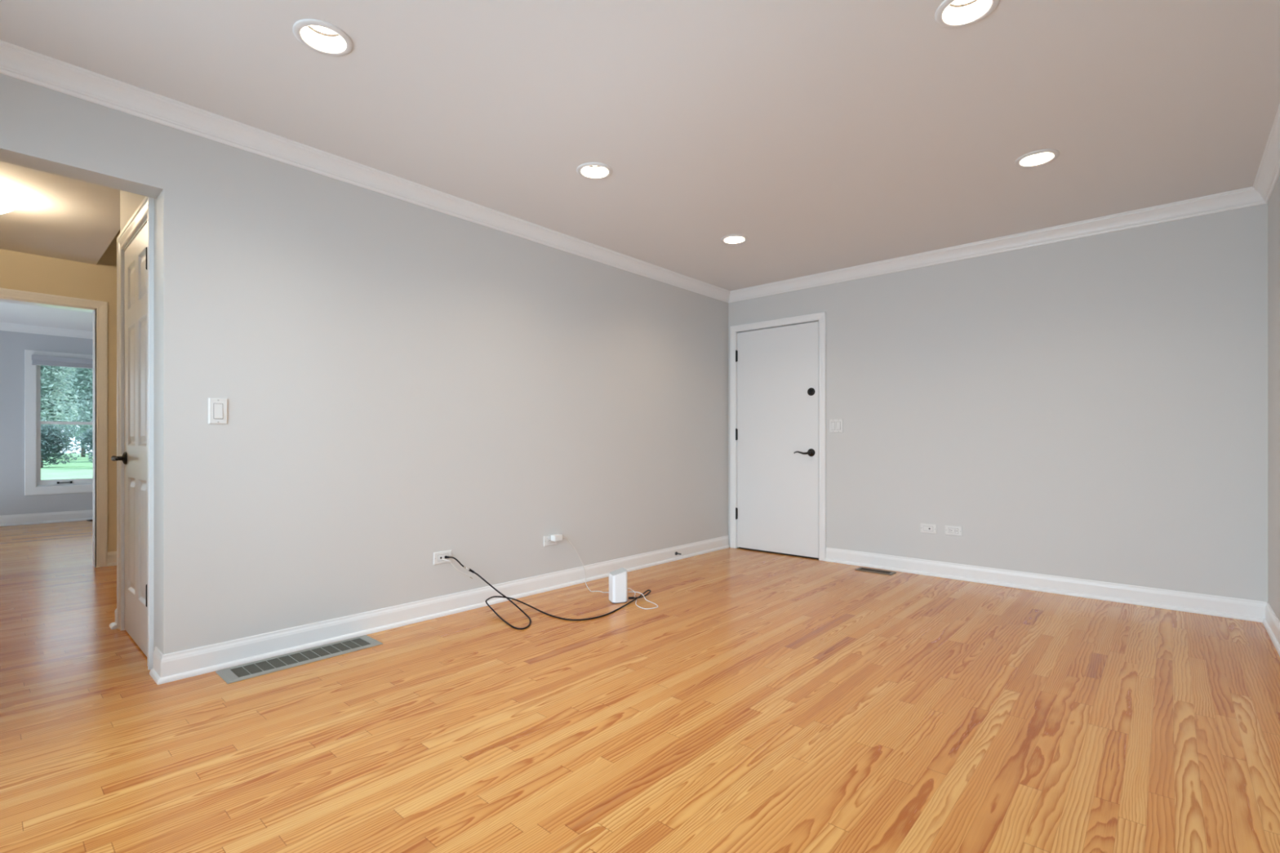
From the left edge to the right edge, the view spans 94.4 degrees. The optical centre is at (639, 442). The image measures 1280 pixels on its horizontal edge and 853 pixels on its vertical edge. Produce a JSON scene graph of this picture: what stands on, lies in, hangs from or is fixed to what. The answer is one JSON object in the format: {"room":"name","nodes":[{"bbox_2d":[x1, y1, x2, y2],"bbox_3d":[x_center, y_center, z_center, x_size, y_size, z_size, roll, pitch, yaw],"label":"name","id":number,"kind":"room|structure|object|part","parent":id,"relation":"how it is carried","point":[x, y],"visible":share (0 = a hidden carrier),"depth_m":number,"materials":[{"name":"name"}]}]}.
{"room":"empty living room","nodes":[
{"label":"empty living room","id":0,"kind":"room"},
{"bbox_2d":[0,330,93,515],"bbox_3d":[-7.562,-0.340,7.314,0.140,2.700,3.800,0,0,42],"label":"wall","id":1,"kind":"structure","parent":0,"point":[13,500],"depth_m":7.21,"materials":[{"name":"grey paint"}]},
{"bbox_2d":[0,509,93,526],"bbox_3d":[-7.501,0.945,7.260,0.024,0.131,3.800,0,0,42],"label":"baseboard","id":2,"kind":"structure","parent":1,"relation":"attached to","point":[80,515],"depth_m":7.37,"materials":[{"name":"white paint"}]},
{"bbox_2d":[0,321,93,339],"bbox_3d":[-7.486,-1.383,7.246,0.065,0.092,3.800,0,0,42],"label":"trim","id":3,"kind":"structure","parent":1,"relation":"attached to","point":[7,326],"depth_m":7.36,"materials":[{"name":"white paint"}]},
{"bbox_2d":[24,349,93,495],"bbox_3d":[-7.167,-0.239,7.638,0.019,1.781,1.058,0,0,42],"label":"trim","id":4,"kind":"structure","parent":1,"relation":"attached to","point":[31,488],"depth_m":7.29,"materials":[{"name":"white paint"}]},
{"bbox_2d":[31,355,93,368],"bbox_3d":[-7.135,-1.008,7.609,0.065,0.118,0.940,0,0,42],"label":"blind","id":5,"kind":"object","parent":1,"relation":"attached to","point":[41,360],"visible":0.57,"depth_m":7.44,"materials":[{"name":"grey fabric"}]},
{"bbox_3d":[-7.136,-0.957,7.611,0.056,0.016,0.936,0,0,42],"label":"rail","id":6,"kind":"part","parent":5,"relation":"part of","materials":[{"name":"grey fabric"}]},
{"bbox_2d":[36,364,93,486],"bbox_3d":[-7.226,-0.237,7.691,0.140,1.585,0.870,0,0,42],"label":"window","id":7,"kind":"structure","parent":1,"relation":"in","point":[40,482],"depth_m":7.41,"materials":[{"name":"white paint"}]},
{"bbox_2d":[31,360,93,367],"bbox_3d":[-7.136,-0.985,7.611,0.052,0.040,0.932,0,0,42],"label":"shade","id":8,"kind":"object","parent":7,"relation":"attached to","point":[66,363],"depth_m":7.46,"materials":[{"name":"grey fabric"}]},
{"bbox_3d":[-7.226,-0.237,7.691,0.140,1.585,0.870,0,0,42],"label":"frame","id":9,"kind":"part","parent":7,"relation":"part of","materials":[{"name":"white paint"}]},
{"bbox_3d":[-7.250,-0.620,7.712,0.035,0.796,0.846,0,0,42],"label":"sash","id":10,"kind":"part","parent":7,"relation":"part of","materials":[{"name":"white paint"}]},
{"bbox_3d":[-7.220,0.141,7.686,0.035,0.806,0.846,0,0,42],"label":"sash","id":11,"kind":"part","parent":7,"relation":"part of","materials":[{"name":"white paint"}]},
{"bbox_2d":[0,301,93,331],"bbox_3d":[-6.067,-1.444,5.979,3.870,0.030,3.800,0,0,42],"label":"ceiling","id":12,"kind":"structure","parent":0,"point":[11,313],"depth_m":6.78,"materials":[{"name":"white paint"}]},
{"bbox_2d":[0,248,116,567],"bbox_3d":[-4.612,-0.220,4.612,0.120,2.460,2.900,0,0,42],"label":"wall","id":13,"kind":"structure","parent":0,"point":[20,271],"depth_m":4.75,"materials":[{"name":"beige paint"}]},
{"bbox_2d":[0,288,107,567],"bbox_3d":[-4.699,-0.064,4.517,0.158,2.150,0.943,0,0,42],"label":"trim","id":14,"kind":"structure","parent":13,"relation":"attached to","point":[100,340],"depth_m":4.79,"materials":[{"name":"white paint"}]},
{"bbox_2d":[106,551,116,566],"bbox_3d":[-4.325,0.954,4.825,0.024,0.114,2.200,0,0,42],"label":"baseboard","id":15,"kind":"structure","parent":13,"relation":"attached to","point":[112,556],"depth_m":4.84,"materials":[{"name":"white paint"}]},
{"bbox_2d":[0,160,119,264],"bbox_3d":[-3.554,-1.444,3.349,3.142,0.030,1.025,0,0,42],"label":"ceiling","id":16,"kind":"structure","parent":0,"point":[53,215],"depth_m":3.73,"materials":[{"name":"white paint"}]},
{"bbox_2d":[0,199,13,213],"bbox_3d":[-3.781,-1.355,3.321,0.380,0.150,0.380,0,0,42],"label":"ceiling lamp","id":17,"kind":"object","parent":16,"relation":"attached to","point":[5,207],"visible":1,"depth_m":3.40,"materials":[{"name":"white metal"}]},
{"bbox_2d":[97,229,119,265],"bbox_3d":[-3.187,-0.390,4.496,2.400,2.800,1.375,0,0,42],"label":"wall","id":18,"kind":"structure","parent":0,"point":[109,256],"depth_m":4.87,"materials":[{"name":"beige paint"}]},
{"bbox_2d":[111,222,146,656],"bbox_3d":[-2.498,-0.011,2.923,0.736,2.022,0.097,0,0,42],"label":"door","id":19,"kind":"structure","parent":18,"relation":"in","point":[134,458],"depth_m":2.95,"materials":[{"name":"white paint"}]},
{"bbox_3d":[-2.712,0.087,3.064,0.110,0.024,0.022,0,0,42],"label":"lever","id":20,"kind":"part","parent":19,"relation":"part of","materials":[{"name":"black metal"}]},
{"bbox_2d":[116,195,153,670],"bbox_3d":[-2.462,-0.050,2.973,0.891,2.121,0.138,0,0,42],"label":"trim","id":21,"kind":"structure","parent":18,"relation":"attached to","point":[144,214],"depth_m":2.90,"materials":[{"name":"white paint"}]},
{"bbox_2d":[120,190,156,651],"bbox_3d":[-2.055,-0.390,3.406,0.982,2.800,1.292,0,0,42],"label":"wall","id":22,"kind":"structure","parent":0,"point":[130,202],"depth_m":2.62,"materials":[{"name":"white paint"}]},
{"bbox_2d":[109,608,117,629],"bbox_3d":[-2.433,0.954,3.717,0.086,0.114,1.333,0,0,42],"label":"baseboard","id":23,"kind":"structure","parent":22,"relation":"attached to","point":[113,625],"depth_m":3.22,"materials":[{"name":"white paint"}]},
{"bbox_2d":[0,73,728,654],"bbox_3d":[-0.923,-0.340,3.825,0.148,2.700,5.400,0,0,42],"label":"wall","id":24,"kind":"structure","parent":0,"point":[403,383],"depth_m":3.17,"materials":[{"name":"white paint"}]},
{"bbox_2d":[208,398,227,424],"bbox_3d":[-1.877,-0.138,2.638,0.011,0.114,0.070,0,0,42],"label":"light switch","id":25,"kind":"object","parent":24,"relation":"attached to","point":[217,407],"visible":1,"depth_m":2.64,"materials":[{"name":"white plastic"}]},
{"bbox_2d":[0,40,730,302],"bbox_3d":[-0.884,-1.383,3.709,0.065,0.092,5.280,0,0,42],"label":"trim","id":26,"kind":"structure","parent":24,"relation":"attached to","point":[18,62],"depth_m":2.81,"materials":[{"name":"white paint"}]},
{"bbox_2d":[149,535,728,684],"bbox_3d":[-0.954,0.954,3.772,0.172,0.114,5.280,0,0,42],"label":"baseboard","id":27,"kind":"structure","parent":24,"relation":"attached to","point":[171,667],"depth_m":3.17,"materials":[{"name":"white paint"}]},
{"bbox_2d":[433,550,451,564],"bbox_3d":[-1.148,0.672,3.455,0.009,0.070,0.114,0,0,42],"label":"cable jack","id":28,"kind":"object","parent":24,"relation":"attached to","point":[438,556],"visible":0.98,"depth_m":3.44,"materials":[{"name":"white plastic"}]},
{"bbox_2d":[441,558,472,578],"bbox_3d":[-1.071,0.750,3.497,0.051,0.144,0.185,0,0,42],"label":"wire","id":29,"kind":"object","parent":28,"relation":"hanging from","point":[442,558],"visible":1,"depth_m":3.46,"materials":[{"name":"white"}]},
{"bbox_2d":[543,535,556,546],"bbox_3d":[-0.612,0.672,4.055,0.009,0.070,0.114,0,0,42],"label":"electrical outlet","id":30,"kind":"object","parent":24,"relation":"attached to","point":[547,539],"visible":0.67,"depth_m":4.04,"materials":[{"name":"white plastic"}]},
{"bbox_2d":[0,520,1279,852],"bbox_3d":[-2.359,1.010,5.027,11.040,0.001,5.280,0,0,42],"label":"floor","id":31,"kind":"structure","parent":0,"point":[766,702],"depth_m":2.10,"materials":[{"name":"brown wood"}]},
{"bbox_2d":[215,635,382,684],"bbox_3d":[-1.574,1.006,2.783,0.190,0.008,0.655,0,0,42],"label":"floor vent","id":32,"kind":"object","parent":31,"relation":"in","point":[252,669],"visible":1,"depth_m":2.74,"materials":[{"name":"grey metal"}]},
{"bbox_2d":[444,555,650,629],"bbox_3d":[-0.461,0.837,3.522,1.293,0.346,0.471,0,0,-24],"label":"coaxial cable","id":33,"kind":"object","parent":31,"relation":"on","point":[446,557],"visible":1,"depth_m":3.50,"materials":[{"name":"black plastic"}]},
{"bbox_3d":[-0.391,0.891,3.520,1.133,0.239,0.468,0,0,-19],"label":"cord","id":34,"kind":"part","parent":33,"relation":"part of","materials":[{"name":"black plastic"}]},
{"bbox_2d":[551,533,657,608],"bbox_3d":[-0.202,0.821,3.888,0.827,0.378,0.313,0,0,42],"label":"power adapter","id":35,"kind":"object","parent":31,"relation":"on","point":[557,537],"visible":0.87,"depth_m":4.03,"materials":[{"name":"white plastic"}]},
{"bbox_2d":[608,568,627,604],"bbox_3d":[-0.139,0.909,3.760,0.100,0.202,0.100,0,0,-21],"label":"router","id":36,"kind":"object","parent":31,"relation":"on","point":[618,579],"visible":1,"depth_m":3.72,"materials":[{"name":"white plastic"}]},
{"bbox_2d":[609,568,626,575],"bbox_3d":[-0.139,0.823,3.760,0.093,0.029,0.093,0,0,-21],"label":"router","id":37,"kind":"object","parent":36,"relation":"attached to","point":[621,571],"depth_m":3.74,"materials":[{"name":"white plastic"}]},
{"bbox_2d":[854,567,896,575],"bbox_3d":[1.836,1.006,4.625,0.280,0.008,0.118,0,0,42],"label":"floor vent","id":38,"kind":"object","parent":31,"relation":"in","point":[861,569],"visible":1,"depth_m":4.61,"materials":[{"name":"brown metal"}]},
{"bbox_2d":[0,0,1279,290],"bbox_3d":[0.425,-1.429,2.541,3.574,0.001,5.280,0,0,42],"label":"ceiling","id":39,"kind":"structure","parent":0,"point":[825,135],"depth_m":2.46,"materials":[{"name":"white paint"}]},
{"bbox_2d":[292,18,353,56],"bbox_3d":[-1.119,-1.476,2.096,0.189,0.108,0.189,0,0,42],"label":"recessed light","id":40,"kind":"object","parent":39,"relation":"in","point":[322,37],"visible":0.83,"depth_m":2.13,"materials":[{"name":"white metal"}]},
{"bbox_2d":[577,162,613,179],"bbox_3d":[-0.238,-1.476,3.122,0.189,0.108,0.189,0,0,42],"label":"recessed light","id":41,"kind":"object","parent":39,"relation":"in","point":[593,171],"visible":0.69,"depth_m":3.17,"materials":[{"name":"white"}]},
{"bbox_2d":[720,234,747,244],"bbox_3d":[0.664,-1.476,4.175,0.189,0.108,0.189,0,0,42],"label":"recessed light","id":42,"kind":"object","parent":39,"relation":"in","point":[733,238],"visible":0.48,"depth_m":4.22,"materials":[{"name":"white"}]},
{"bbox_2d":[934,0,999,28],"bbox_3d":[1.075,-1.476,1.950,0.189,0.108,0.189,0,0,42],"label":"recessed light","id":43,"kind":"object","parent":39,"relation":"in","point":[950,14],"visible":1,"depth_m":2.00,"materials":[{"name":"white metal"}]},
{"bbox_2d":[1014,148,1059,167],"bbox_3d":[1.997,-1.476,2.984,0.189,0.108,0.189,0,0,42],"label":"recessed light","id":44,"kind":"object","parent":39,"relation":"in","point":[1037,157],"visible":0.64,"depth_m":3.02,"materials":[{"name":"white metal"}]},
{"bbox_2d":[728,203,1267,602],"bbox_3d":[2.237,-0.340,4.569,3.574,2.700,0.160,0,0,42],"label":"wall","id":45,"kind":"structure","parent":0,"point":[1095,407],"depth_m":3.95,"materials":[{"name":"white paint"}]},
{"bbox_2d":[735,321,818,558],"bbox_3d":[1.215,-0.020,5.359,0.830,2.034,0.100,0,0,42],"label":"door","id":46,"kind":"structure","parent":45,"relation":"in","point":[777,430],"depth_m":5.35,"materials":[{"name":"white paint"}]},
{"bbox_3d":[1.399,0.093,5.142,0.146,0.028,0.022,0,0,42],"label":"lever","id":47,"kind":"part","parent":46,"relation":"part of","materials":[{"name":"black metal"}]},
{"bbox_2d":[730,311,826,560],"bbox_3d":[1.262,-0.038,5.401,0.954,2.138,0.138,0,0,42],"label":"trim","id":48,"kind":"structure","parent":45,"relation":"attached to","point":[820,317],"depth_m":5.13,"materials":[{"name":"white paint"}]},
{"bbox_2d":[829,418,842,432],"bbox_3d":[1.646,-0.137,4.982,0.116,0.114,0.011,0,0,42],"label":"light switch","id":49,"kind":"object","parent":45,"relation":"attached to","point":[835,424],"visible":1,"depth_m":4.98,"materials":[{"name":"white plastic"}]},
{"bbox_2d":[920,523,936,533],"bbox_3d":[2.188,0.657,4.499,0.114,0.070,0.009,0,0,42],"label":"cable jack","id":50,"kind":"object","parent":45,"relation":"attached to","point":[924,528],"visible":1,"depth_m":4.50,"materials":[{"name":"white plastic"}]},
{"bbox_2d":[945,525,961,536],"bbox_3d":[2.317,0.656,4.384,0.114,0.070,0.009,0,0,42],"label":"electrical outlet","id":51,"kind":"object","parent":45,"relation":"attached to","point":[949,530],"visible":1,"depth_m":4.38,"materials":[{"name":"white plastic"}]},
{"bbox_2d":[728,186,1266,302],"bbox_3d":[2.162,-1.383,4.486,3.574,0.092,0.065,0,0,42],"label":"trim","id":52,"kind":"structure","parent":45,"relation":"attached to","point":[1246,197],"depth_m":4.05,"materials":[{"name":"white paint"}]},
{"bbox_2d":[825,547,1266,622],"bbox_3d":[2.543,0.954,4.173,2.589,0.114,0.024,0,0,42],"label":"baseboard","id":53,"kind":"structure","parent":45,"relation":"attached to","point":[1198,603],"depth_m":3.92,"materials":[{"name":"white paint"}]},
{"bbox_2d":[1267,174,1279,621],"bbox_3d":[1.803,-0.340,1.296,0.140,2.700,5.540,0,0,42],"label":"wall","id":54,"kind":"structure","parent":0,"point":[1273,204],"depth_m":3.11,"materials":[{"name":"white paint"}]},
{"bbox_2d":[1252,103,1279,203],"bbox_3d":[1.734,-1.383,1.372,0.065,0.092,5.280,0,0,42],"label":"trim","id":55,"kind":"structure","parent":54,"relation":"attached to","point":[1268,174],"depth_m":2.97,"materials":[{"name":"white paint"}]},
{"bbox_2d":[1262,602,1279,656],"bbox_3d":[1.749,0.954,1.358,0.024,0.114,5.280,0,0,42],"label":"baseboard","id":56,"kind":"structure","parent":54,"relation":"attached to","point":[1271,623],"depth_m":3.07,"materials":[{"name":"white paint"}]},
{"label":"outside","id":57,"kind":"structure","parent":0,"visible":0},
{"bbox_2d":[40,453,93,479],"bbox_3d":[-31.758,1.270,34.822,72.560,0.280,80.000,0,0,42],"label":"lawn","id":58,"kind":"structure","parent":57,"point":[81,468],"depth_m":24.17,"materials":[{"name":"green plant"}]},
{"bbox_2d":[40,424,80,467],"bbox_3d":[-26.232,0.114,26.052,2.374,2.061,2.515,0,0,42],"label":"shrub","id":59,"kind":"object","parent":58,"relation":"on","point":[51,442],"visible":0.63,"depth_m":26.16,"materials":[{"name":"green plant"}]},
{"bbox_2d":[40,365,81,430],"bbox_3d":[-30.299,-2.532,28.572,4.632,7.337,3.706,0,0,-9],"label":"tree","id":60,"kind":"object","parent":58,"relation":"on","point":[49,374],"visible":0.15,"depth_m":29.30,"materials":[{"name":"green plant"}]},
{"bbox_2d":[44,409,87,457],"bbox_3d":[-42.300,-5.139,45.326,6.947,12.559,8.560,0,0,2],"label":"tree","id":61,"kind":"object","parent":58,"relation":"on","point":[82,450],"visible":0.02,"depth_m":44.13,"materials":[{"name":"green plant"}]},
{"bbox_2d":[40,366,93,431],"bbox_3d":[-38.321,-4.470,37.535,6.711,11.219,7.275,0,0,-38],"label":"tree","id":62,"kind":"object","parent":58,"relation":"on","point":[68,393],"visible":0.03,"depth_m":37.36,"materials":[{"name":"green plant"}]},
{"bbox_2d":[54,366,93,448],"bbox_3d":[-31.220,-3.051,34.675,4.811,8.377,4.853,0,0,6],"label":"tree","id":63,"kind":"object","parent":58,"relation":"on","point":[86,393],"visible":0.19,"depth_m":33.29,"materials":[{"name":"green plant"}]},
{"bbox_2d":[72,426,93,462],"bbox_3d":[-23.115,0.130,25.760,2.261,2.014,1.972,0,0,-32],"label":"shrub","id":64,"kind":"object","parent":58,"relation":"on","point":[86,440],"visible":0.1,"depth_m":25.34,"materials":[{"name":"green plant"}]}
]}

